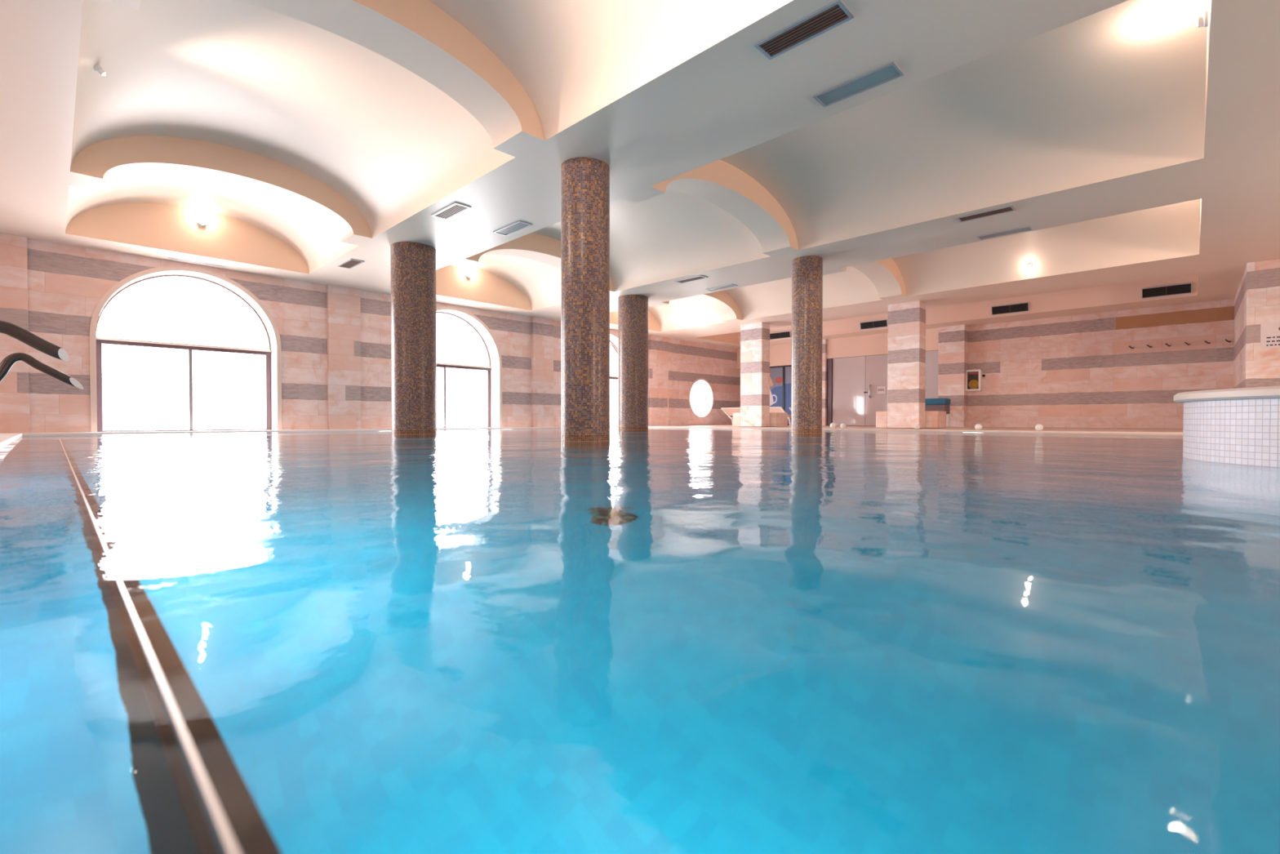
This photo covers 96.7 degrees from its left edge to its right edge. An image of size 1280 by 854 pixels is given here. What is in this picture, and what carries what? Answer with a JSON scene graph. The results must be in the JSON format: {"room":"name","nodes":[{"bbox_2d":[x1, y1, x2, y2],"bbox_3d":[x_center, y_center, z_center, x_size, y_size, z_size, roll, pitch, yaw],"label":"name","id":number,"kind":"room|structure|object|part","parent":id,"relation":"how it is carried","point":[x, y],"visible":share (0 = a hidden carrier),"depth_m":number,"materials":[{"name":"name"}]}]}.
{"room":"indoor swimming pool","nodes":[
{"label":"indoor swimming pool","id":0,"kind":"room"},
{"bbox_2d":[26,238,740,432],"bbox_3d":[-3.914,-1.326,14.626,0.550,3.330,22.200,1,1,44],"label":"wall","id":1,"kind":"structure","parent":0,"point":[66,283],"depth_m":11.32,"materials":[{"name":"tile"}]},
{"bbox_2d":[0,232,30,433],"bbox_3d":[-9.514,-1.220,8.372,0.099,3.280,0.720,1,1,44],"label":"pilaster","id":2,"kind":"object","parent":1,"relation":"attached to","point":[15,386],"depth_m":8.49,"materials":[{"name":"pink stone"}]},
{"bbox_2d":[89,266,281,431],"bbox_3d":[-8.071,-1.363,10.264,0.520,2.917,2.674,1,1,44],"label":"window","id":3,"kind":"structure","parent":1,"relation":"in","point":[95,343],"depth_m":10.14,"materials":[{"name":"beige stone"}]},
{"bbox_3d":[-8.206,-1.488,10.393,0.145,0.035,2.516,1,1,44],"label":"transom rail","id":4,"kind":"part","parent":3,"relation":"part of","materials":[{"name":"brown metal"}]},
{"bbox_3d":[-8.215,-0.689,10.412,0.120,1.565,2.514,1,1,44],"label":"frame","id":5,"kind":"part","parent":3,"relation":"part of","materials":[{"name":"brown metal"}]},
{"bbox_3d":[-8.219,-1.326,10.408,0.070,2.840,2.520,1,1,44],"label":"arch frame","id":6,"kind":"part","parent":3,"relation":"part of","materials":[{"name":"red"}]},
{"bbox_2d":[326,284,361,429],"bbox_3d":[-6.149,-1.265,11.849,0.099,3.280,0.620,1,1,44],"label":"pilaster","id":7,"kind":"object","parent":1,"relation":"attached to","point":[344,303],"depth_m":11.80,"materials":[{"name":"pink stone"}]},
{"bbox_2d":[435,306,502,427],"bbox_3d":[-4.646,-1.409,13.803,0.520,2.917,2.674,1,1,44],"label":"window","id":8,"kind":"structure","parent":1,"relation":"in","point":[444,366],"depth_m":14.46,"materials":[{"name":"beige stone"}]},
{"bbox_3d":[-4.793,-1.372,13.946,0.070,2.840,2.520,1,1,44],"label":"arch frame","id":9,"kind":"part","parent":8,"relation":"part of","materials":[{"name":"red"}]},
{"bbox_3d":[-4.790,-0.735,13.951,0.120,1.565,2.514,1,1,44],"label":"frame","id":10,"kind":"part","parent":8,"relation":"part of","materials":[{"name":"brown metal"}]},
{"bbox_3d":[-4.781,-1.535,13.932,0.145,0.035,2.516,1,1,44],"label":"transom rail","id":11,"kind":"part","parent":8,"relation":"part of","materials":[{"name":"brown metal"}]},
{"bbox_2d":[531,316,553,426],"bbox_3d":[-2.647,-1.312,15.467,0.099,3.280,0.670,1,1,44],"label":"pilaster","id":12,"kind":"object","parent":1,"relation":"attached to","point":[542,329],"depth_m":15.40,"materials":[{"name":"pink stone"}]},
{"bbox_2d":[0,426,1182,446],"bbox_3d":[1.142,0.151,7.164,16.920,0.090,13.080,1,1,44],"label":"trim","id":13,"kind":"structure","parent":1,"relation":"attached to","point":[5,437],"depth_m":10.29,"materials":[{"name":"white tile"}]},
{"bbox_2d":[0,352,83,389],"bbox_3d":[-4.790,-0.212,4.395,0.118,0.725,0.715,1,1,44],"label":"spout","id":14,"kind":"object","parent":13,"relation":"on","point":[7,362],"visible":1,"depth_m":4.43,"materials":[{"name":"grey metal"}]},
{"bbox_2d":[830,422,836,428],"bbox_3d":[4.378,-0.034,12.908,0.140,0.130,0.140,1,1,44],"label":"ball","id":15,"kind":"object","parent":13,"relation":"on","point":[833,425],"visible":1,"depth_m":12.86,"materials":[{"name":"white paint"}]},
{"bbox_2d":[840,422,845,428],"bbox_3d":[4.544,-0.025,12.748,0.126,0.117,0.126,1,1,44],"label":"ball","id":16,"kind":"object","parent":13,"relation":"on","point":[842,425],"visible":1,"depth_m":12.70,"materials":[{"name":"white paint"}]},
{"bbox_2d":[914,424,919,429],"bbox_3d":[5.672,-0.004,11.656,0.112,0.104,0.112,1,1,44],"label":"ball","id":17,"kind":"object","parent":13,"relation":"on","point":[916,426],"visible":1,"depth_m":11.62,"materials":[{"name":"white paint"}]},
{"bbox_2d":[974,423,982,430],"bbox_3d":[6.470,-0.001,10.885,0.126,0.117,0.126,1,1,44],"label":"ball","id":18,"kind":"object","parent":13,"relation":"on","point":[978,426],"visible":1,"depth_m":10.84,"materials":[{"name":"white paint"}]},
{"bbox_2d":[1035,424,1043,431],"bbox_3d":[7.159,0.008,10.217,0.126,0.117,0.126,1,1,44],"label":"ball","id":19,"kind":"object","parent":13,"relation":"on","point":[1038,427],"visible":1,"depth_m":10.18,"materials":[{"name":"white paint"}]},
{"bbox_2d":[609,331,617,426],"bbox_3d":[-1.225,-1.455,17.338,0.520,2.917,2.674,1,1,44],"label":"window","id":20,"kind":"structure","parent":1,"relation":"in","point":[613,350],"depth_m":18.01,"materials":[{"name":"beige stone"}]},
{"bbox_3d":[-1.368,-0.781,17.486,0.120,1.565,2.514,1,1,44],"label":"frame","id":21,"kind":"part","parent":20,"relation":"part of","materials":[{"name":"brown metal"}]},
{"bbox_3d":[-1.376,-2.209,17.475,0.001,1.222,2.484,1,1,44],"label":"fanlight pane","id":22,"kind":"part","parent":20,"relation":"part of","materials":[{"name":"glass"}]},
{"bbox_3d":[-1.049,-1.453,17.168,0.030,2.917,2.674,1,1,44],"label":"casing","id":23,"kind":"part","parent":20,"relation":"part of","materials":[{"name":"beige stone"}]},
{"bbox_2d":[648,334,668,426],"bbox_3d":[0.622,-1.356,18.844,0.099,3.280,0.870,1,1,44],"label":"trim","id":24,"kind":"structure","parent":1,"relation":"attached to","point":[658,345],"depth_m":18.77,"materials":[{"name":"pink stone"}]},
{"bbox_2d":[688,377,713,418],"bbox_3d":[2.092,-1.030,20.675,0.375,1.450,1.450,1,1,44],"label":"window","id":25,"kind":"structure","parent":1,"relation":"in","point":[700,379],"depth_m":20.80,"materials":[{"name":"beige stone"}]},
{"bbox_3d":[1.976,-1.032,20.788,0.050,1.330,1.330,1,1,44],"label":"frame","id":26,"kind":"part","parent":25,"relation":"part of","materials":[{"name":"grey"}]},
{"bbox_2d":[0,0,1279,348],"bbox_3d":[2.291,-3.538,8.592,18.520,1.350,22.600,1,1,44],"label":"ceiling","id":27,"kind":"structure","parent":0,"point":[1138,144],"depth_m":6.45,"materials":[{"name":"beige paint"}]},
{"bbox_2d":[93,65,106,75],"bbox_3d":[-4.700,-3.104,4.954,0.059,0.078,0.079,1,1,44],"label":"spotlight","id":28,"kind":"object","parent":27,"relation":"attached to","point":[98,68],"visible":1,"depth_m":4.94,"materials":[{"name":"white paint"}]},
{"bbox_2d":[166,257,226,267],"bbox_3d":[-7.731,-2.876,9.950,0.090,0.008,0.820,1,1,44],"label":"ceiling vent","id":29,"kind":"object","parent":27,"relation":"in","point":[166,257],"visible":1,"depth_m":9.95,"materials":[{"name":"white metal"}]},
{"bbox_2d":[197,219,206,226],"bbox_3d":[-7.344,-3.425,9.555,0.075,0.122,0.122,1,1,44],"label":"spotlight","id":30,"kind":"object","parent":27,"relation":"attached to","point":[201,223],"visible":1,"depth_m":9.54,"materials":[{"name":"white paint"}]},
{"bbox_2d":[337,258,364,268],"bbox_3d":[-5.094,-2.874,10.028,0.655,0.014,0.225,1,1,44],"label":"ceiling vent","id":31,"kind":"object","parent":27,"relation":"in","point":[351,263],"visible":1,"depth_m":10.01,"materials":[{"name":"black metal"}]},
{"bbox_2d":[431,202,471,220],"bbox_3d":[-2.493,-2.841,7.511,0.655,0.014,0.225,1,1,44],"label":"ceiling vent","id":32,"kind":"object","parent":27,"relation":"in","point":[454,209],"visible":1,"depth_m":7.49,"materials":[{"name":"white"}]},
{"bbox_2d":[465,273,471,278],"bbox_3d":[-3.929,-3.471,13.082,0.075,0.122,0.122,1,1,44],"label":"spotlight","id":33,"kind":"object","parent":27,"relation":"attached to","point":[468,275],"visible":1,"depth_m":13.06,"materials":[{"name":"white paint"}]},
{"bbox_2d":[493,220,532,235],"bbox_3d":[-1.832,-2.850,8.179,0.670,0.014,0.215,1,1,44],"label":"light panel","id":34,"kind":"object","parent":27,"relation":"attached to","point":[518,225],"visible":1,"depth_m":8.17,"materials":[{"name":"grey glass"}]},
{"bbox_2d":[674,275,707,283],"bbox_3d":[0.998,-2.889,11.146,0.655,0.014,0.225,1,1,44],"label":"ceiling vent","id":35,"kind":"object","parent":27,"relation":"in","point":[699,277],"visible":1,"depth_m":11.14,"materials":[{"name":"black"}]},
{"bbox_2d":[705,284,737,291],"bbox_3d":[1.694,-2.898,11.851,0.670,0.014,0.215,1,1,44],"label":"light panel","id":36,"kind":"object","parent":27,"relation":"attached to","point":[728,286],"visible":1,"depth_m":11.86,"materials":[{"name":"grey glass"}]},
{"bbox_2d":[707,284,735,290],"bbox_3d":[1.694,-2.902,11.851,0.634,0.005,0.180,1,1,44],"label":"diffuser","id":37,"kind":"object","parent":36,"relation":"attached to","point":[724,286],"depth_m":11.86,"materials":[{"name":"grey metal"}]},
{"bbox_2d":[769,330,791,339],"bbox_3d":[4.860,-3.183,19.792,0.840,0.234,0.100,1,1,44],"label":"ceiling vent","id":38,"kind":"object","parent":27,"relation":"in","point":[781,335],"visible":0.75,"depth_m":19.77,"materials":[{"name":"grey metal"}]},
{"bbox_2d":[753,0,854,59],"bbox_3d":[1.146,-2.796,4.024,0.655,0.014,0.225,1,1,44],"label":"ceiling vent","id":39,"kind":"object","parent":27,"relation":"in","point":[836,13],"visible":1,"depth_m":4.00,"materials":[{"name":"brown metal"}]},
{"bbox_2d":[813,61,903,106],"bbox_3d":[1.783,-2.804,4.682,0.670,0.014,0.215,1,1,44],"label":"light panel","id":40,"kind":"object","parent":27,"relation":"attached to","point":[891,71],"visible":1,"depth_m":4.67,"materials":[{"name":"grey glass"}]},
{"bbox_2d":[859,319,888,329],"bbox_3d":[7.195,-3.154,17.532,0.840,0.234,0.100,1,1,44],"label":"ceiling vent","id":41,"kind":"object","parent":27,"relation":"in","point":[884,322],"visible":0.99,"depth_m":17.51,"materials":[{"name":"grey metal"}]},
{"bbox_2d":[955,204,1016,222],"bbox_3d":[4.606,-2.842,7.599,0.655,0.014,0.225,1,1,44],"label":"ceiling vent","id":42,"kind":"object","parent":27,"relation":"in","point":[1007,208],"visible":1,"depth_m":7.57,"materials":[{"name":"black metal"}]},
{"bbox_2d":[976,225,1033,239],"bbox_3d":[5.357,-2.853,8.375,0.670,0.014,0.215,1,1,44],"label":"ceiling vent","id":43,"kind":"object","parent":27,"relation":"attached to","point":[1028,228],"visible":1,"depth_m":8.36,"materials":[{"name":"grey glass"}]},
{"bbox_2d":[991,302,1029,315],"bbox_3d":[9.768,-3.121,15.043,0.840,0.234,0.100,1,1,44],"label":"ceiling vent","id":44,"kind":"object","parent":27,"relation":"in","point":[1020,307],"visible":1,"depth_m":15.03,"materials":[{"name":"grey metal"}]},
{"bbox_2d":[1026,262,1032,268],"bbox_3d":[7.551,-3.122,11.048,0.108,0.111,0.103,1,1,44],"label":"spotlight","id":45,"kind":"object","parent":27,"relation":"attached to","point":[1029,265],"visible":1,"depth_m":11.02,"materials":[{"name":"white paint"}]},
{"bbox_2d":[1141,282,1191,298],"bbox_3d":[11.949,-3.094,12.932,0.840,0.234,0.100,1,1,44],"label":"ceiling vent","id":46,"kind":"object","parent":27,"relation":"in","point":[1183,288],"visible":1,"depth_m":12.92,"materials":[{"name":"grey metal"}]},
{"bbox_2d":[1195,10,1208,27],"bbox_3d":[4.718,-3.413,4.784,0.075,0.122,0.122,1,1,44],"label":"spotlight","id":47,"kind":"object","parent":27,"relation":"attached to","point":[1202,20],"visible":1,"depth_m":4.75,"materials":[{"name":"white paint"}]},
{"bbox_2d":[671,425,1182,431],"bbox_3d":[2.471,0.250,8.467,17.420,0.298,22.200,1,1,44],"label":"floor","id":48,"kind":"structure","parent":0,"point":[1049,428],"depth_m":13.93,"materials":[{"name":"stone"}]},
{"bbox_2d":[0,320,68,361],"bbox_3d":[-3.948,-0.251,3.395,0.141,0.815,0.773,1,1,44],"label":"spout","id":49,"kind":"object","parent":48,"relation":"on","point":[17,332],"visible":1,"depth_m":3.54,"materials":[{"name":"grey metal"}]},
{"bbox_2d":[733,412,740,426],"bbox_3d":[3.048,-0.221,16.935,0.265,0.400,0.620,1,1,44],"label":"stone block","id":50,"kind":"object","parent":48,"relation":"on","point":[736,416],"visible":0.52,"depth_m":16.71,"materials":[{"name":"stone"}]},
{"bbox_2d":[740,322,769,426],"bbox_3d":[3.333,-1.491,16.497,0.720,2.950,0.430,1,1,44],"label":"stone pillar","id":51,"kind":"structure","parent":48,"relation":"on","point":[754,337],"depth_m":16.30,"materials":[{"name":"stone"}]},
{"bbox_2d":[720,406,791,426],"bbox_3d":[3.922,-0.344,18.724,2.667,0.611,0.630,1,1,44],"label":"sun lounger","id":52,"kind":"object","parent":48,"relation":"on","point":[729,411],"visible":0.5,"depth_m":18.96,"materials":[{"name":"white paint"}]},
{"bbox_3d":[3.724,-0.457,18.539,2.540,0.310,0.030,1,1,44],"label":"backrest","id":53,"kind":"part","parent":52,"relation":"part of","materials":[{"name":"white plastic"}]},
{"bbox_2d":[769,412,787,426],"bbox_3d":[3.826,-0.220,16.857,0.850,0.400,0.650,1,1,44],"label":"stone block","id":54,"kind":"object","parent":48,"relation":"on","point":[776,419],"visible":0.53,"depth_m":16.45,"materials":[{"name":"stone"}]},
{"bbox_2d":[875,411,887,427],"bbox_3d":[6.063,-0.183,14.018,0.275,0.400,0.620,1,1,44],"label":"stone block","id":55,"kind":"object","parent":48,"relation":"on","point":[881,416],"visible":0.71,"depth_m":13.79,"materials":[{"name":"stone"}]},
{"bbox_2d":[887,300,925,427],"bbox_3d":[6.351,-1.452,13.576,0.720,2.950,0.430,1,1,44],"label":"stone pillar","id":56,"kind":"structure","parent":48,"relation":"on","point":[906,359],"depth_m":13.39,"materials":[{"name":"stone"}]},
{"bbox_2d":[924,410,946,427],"bbox_3d":[6.873,-0.182,13.909,0.930,0.400,0.650,1,1,44],"label":"stone block","id":57,"kind":"object","parent":48,"relation":"on","point":[934,419],"visible":0.49,"depth_m":13.47,"materials":[{"name":"stone"}]},
{"bbox_2d":[924,398,950,426],"bbox_3d":[8.467,-0.413,16.294,0.640,0.800,0.500,1,1,44],"label":"stool","id":58,"kind":"object","parent":48,"relation":"on","point":[931,404],"visible":0.55,"depth_m":16.10,"materials":[{"name":"blue"}]},
{"bbox_2d":[924,398,950,404],"bbox_3d":[8.467,-0.723,16.290,0.640,0.180,0.500,1,1,44],"label":"cushion","id":59,"kind":"object","parent":58,"relation":"on","point":[927,401],"depth_m":16.08,"materials":[{"name":"blue fabric"}]},
{"bbox_3d":[8.793,-0.193,16.260,0.060,0.360,0.060,1,1,44],"label":"leg","id":60,"kind":"part","parent":58,"relation":"part of","materials":[{"name":"white paint"}]},
{"bbox_3d":[1.199,0.872,7.118,16.760,1.430,12.520,1,1,44],"label":"basin","id":61,"kind":"object","parent":48,"relation":"in","visible":0},
{"bbox_2d":[59,439,241,853],"bbox_3d":[-3.041,0.914,3.054,10.400,1.453,0.032,1,1,44],"label":"ledge","id":62,"kind":"object","parent":61,"relation":"on","point":[228,842],"visible":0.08,"depth_m":0.42,"materials":[{"name":"brown stone"}]},
{"bbox_2d":[390,241,436,434],"bbox_3d":[-3.637,-0.655,9.176,0.682,4.430,0.682,1,1,44],"label":"column","id":63,"kind":"structure","parent":61,"relation":"on","point":[412,264],"depth_m":8.88,"materials":[{"name":"brown tile"}]},
{"bbox_2d":[560,156,609,441],"bbox_3d":[-0.598,-0.617,6.263,0.532,4.430,0.532,1,1,44],"label":"column","id":64,"kind":"structure","parent":61,"relation":"on","point":[584,181],"depth_m":6.02,"materials":[{"name":"brown tile"}]},
{"bbox_2d":[617,294,648,430],"bbox_3d":[-0.155,-0.704,12.903,0.682,4.430,0.682,1,1,44],"label":"column","id":65,"kind":"structure","parent":61,"relation":"on","point":[633,309],"depth_m":12.60,"materials":[{"name":"brown tile"}]},
{"bbox_2d":[0,426,1279,853],"bbox_3d":[1.199,0.137,7.108,16.760,0.001,12.620,1,1,44],"label":"pool water","id":66,"kind":"object","parent":61,"relation":"in","point":[651,640],"visible":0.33,"depth_m":0.57,"materials":[{"name":"blue liquid"}]},
{"bbox_2d":[791,255,822,433],"bbox_3d":[2.880,-0.664,9.841,0.512,4.430,0.512,1,1,44],"label":"column","id":67,"kind":"structure","parent":61,"relation":"on","point":[807,270],"depth_m":9.61,"materials":[{"name":"brown tile"}]},
{"bbox_2d":[1173,386,1279,467],"bbox_3d":[4.038,0.725,2.795,2.090,1.838,2.090,1,1,44],"label":"tub","id":68,"kind":"object","parent":61,"relation":"on","point":[1241,426],"visible":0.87,"depth_m":2.92,"materials":[{"name":"white tile"}]},
{"bbox_2d":[845,298,1234,428],"bbox_3d":[10.226,-1.349,16.389,17.520,3.330,0.200,1,1,44],"label":"wall","id":69,"kind":"structure","parent":0,"point":[1081,371],"depth_m":14.66,"materials":[{"name":"tile"}]},
{"bbox_2d":[769,364,791,425],"bbox_3d":[5.173,-1.159,20.934,2.900,2.170,0.060,1,1,44],"label":"door","id":70,"kind":"structure","parent":69,"relation":"in","point":[780,376],"depth_m":20.91,"materials":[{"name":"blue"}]},
{"bbox_3d":[5.178,-1.159,20.939,2.780,2.070,0.015,1,1,44],"label":"painted panel","id":71,"kind":"part","parent":70,"relation":"part of","materials":[{"name":"blue"}]},
{"bbox_2d":[822,339,826,425],"bbox_3d":[6.348,-1.518,19.756,0.340,2.980,0.349,1,1,44],"label":"trim","id":72,"kind":"structure","parent":69,"relation":"attached to","point":[824,341],"depth_m":19.55,"materials":[{"name":"stone"}]},
{"bbox_2d":[737,328,938,368],"bbox_3d":[6.452,-2.618,19.689,7.278,0.780,0.278,1,1,44],"label":"trim","id":73,"kind":"structure","parent":69,"relation":"attached to","point":[870,344],"depth_m":18.96,"materials":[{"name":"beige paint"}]},
{"bbox_2d":[826,350,938,425],"bbox_3d":[7.731,-1.183,18.372,0.158,2.285,3.561,-1,1,-45],"label":"door","id":74,"kind":"structure","parent":69,"relation":"in","point":[853,398],"depth_m":18.83,"materials":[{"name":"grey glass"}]},
{"bbox_3d":[7.493,-1.163,18.564,0.040,0.437,0.091,1,1,44],"label":"handle","id":75,"kind":"part","parent":74,"relation":"part of","materials":[{"name":"silver metal"}]},
{"bbox_2d":[877,386,885,393],"bbox_3d":[7.768,-1.190,18.337,0.260,0.240,0.015,1,1,44],"label":"door sign","id":76,"kind":"object","parent":74,"relation":"attached to","point":[881,389],"visible":1,"depth_m":18.32,"materials":[{"name":"white paper"}]},
{"bbox_3d":[8.638,-1.172,17.532,1.090,2.285,0.030,1,1,44],"label":"pane","id":77,"kind":"part","parent":74,"relation":"part of","materials":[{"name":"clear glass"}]},
{"bbox_2d":[937,324,968,426],"bbox_3d":[9.284,-1.481,16.894,0.700,2.980,0.379,1,1,44],"label":"trim","id":78,"kind":"structure","parent":69,"relation":"attached to","point":[953,362],"depth_m":16.71,"materials":[{"name":"stone"}]},
{"bbox_2d":[966,368,982,391],"bbox_3d":[9.740,-1.357,16.619,0.400,0.620,0.215,1,1,44],"label":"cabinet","id":79,"kind":"object","parent":69,"relation":"attached to","point":[975,376],"visible":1,"depth_m":16.58,"materials":[{"name":"white metal"}]},
{"bbox_2d":[1128,338,1233,348],"bbox_3d":[12.890,-1.976,13.582,1.900,0.082,0.116,1,1,44],"label":"hook rail","id":80,"kind":"object","parent":69,"relation":"attached to","point":[1227,340],"visible":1,"depth_m":13.58,"materials":[{"name":"brown metal"}]},
{"bbox_2d":[1233,258,1279,388],"bbox_3d":[13.511,-1.243,10.149,3.920,3.280,4.199,1,1,44],"label":"pillar","id":81,"kind":"structure","parent":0,"point":[1257,298],"depth_m":9.91,"materials":[{"name":"stone"}]},
{"bbox_2d":[1260,322,1279,348],"bbox_3d":[10.991,-1.571,9.655,0.640,0.430,0.008,1,1,44],"label":"notice sign","id":82,"kind":"object","parent":81,"relation":"attached to","point":[1269,332],"visible":1,"depth_m":9.80,"materials":[{"name":"white paper"}]}
]}

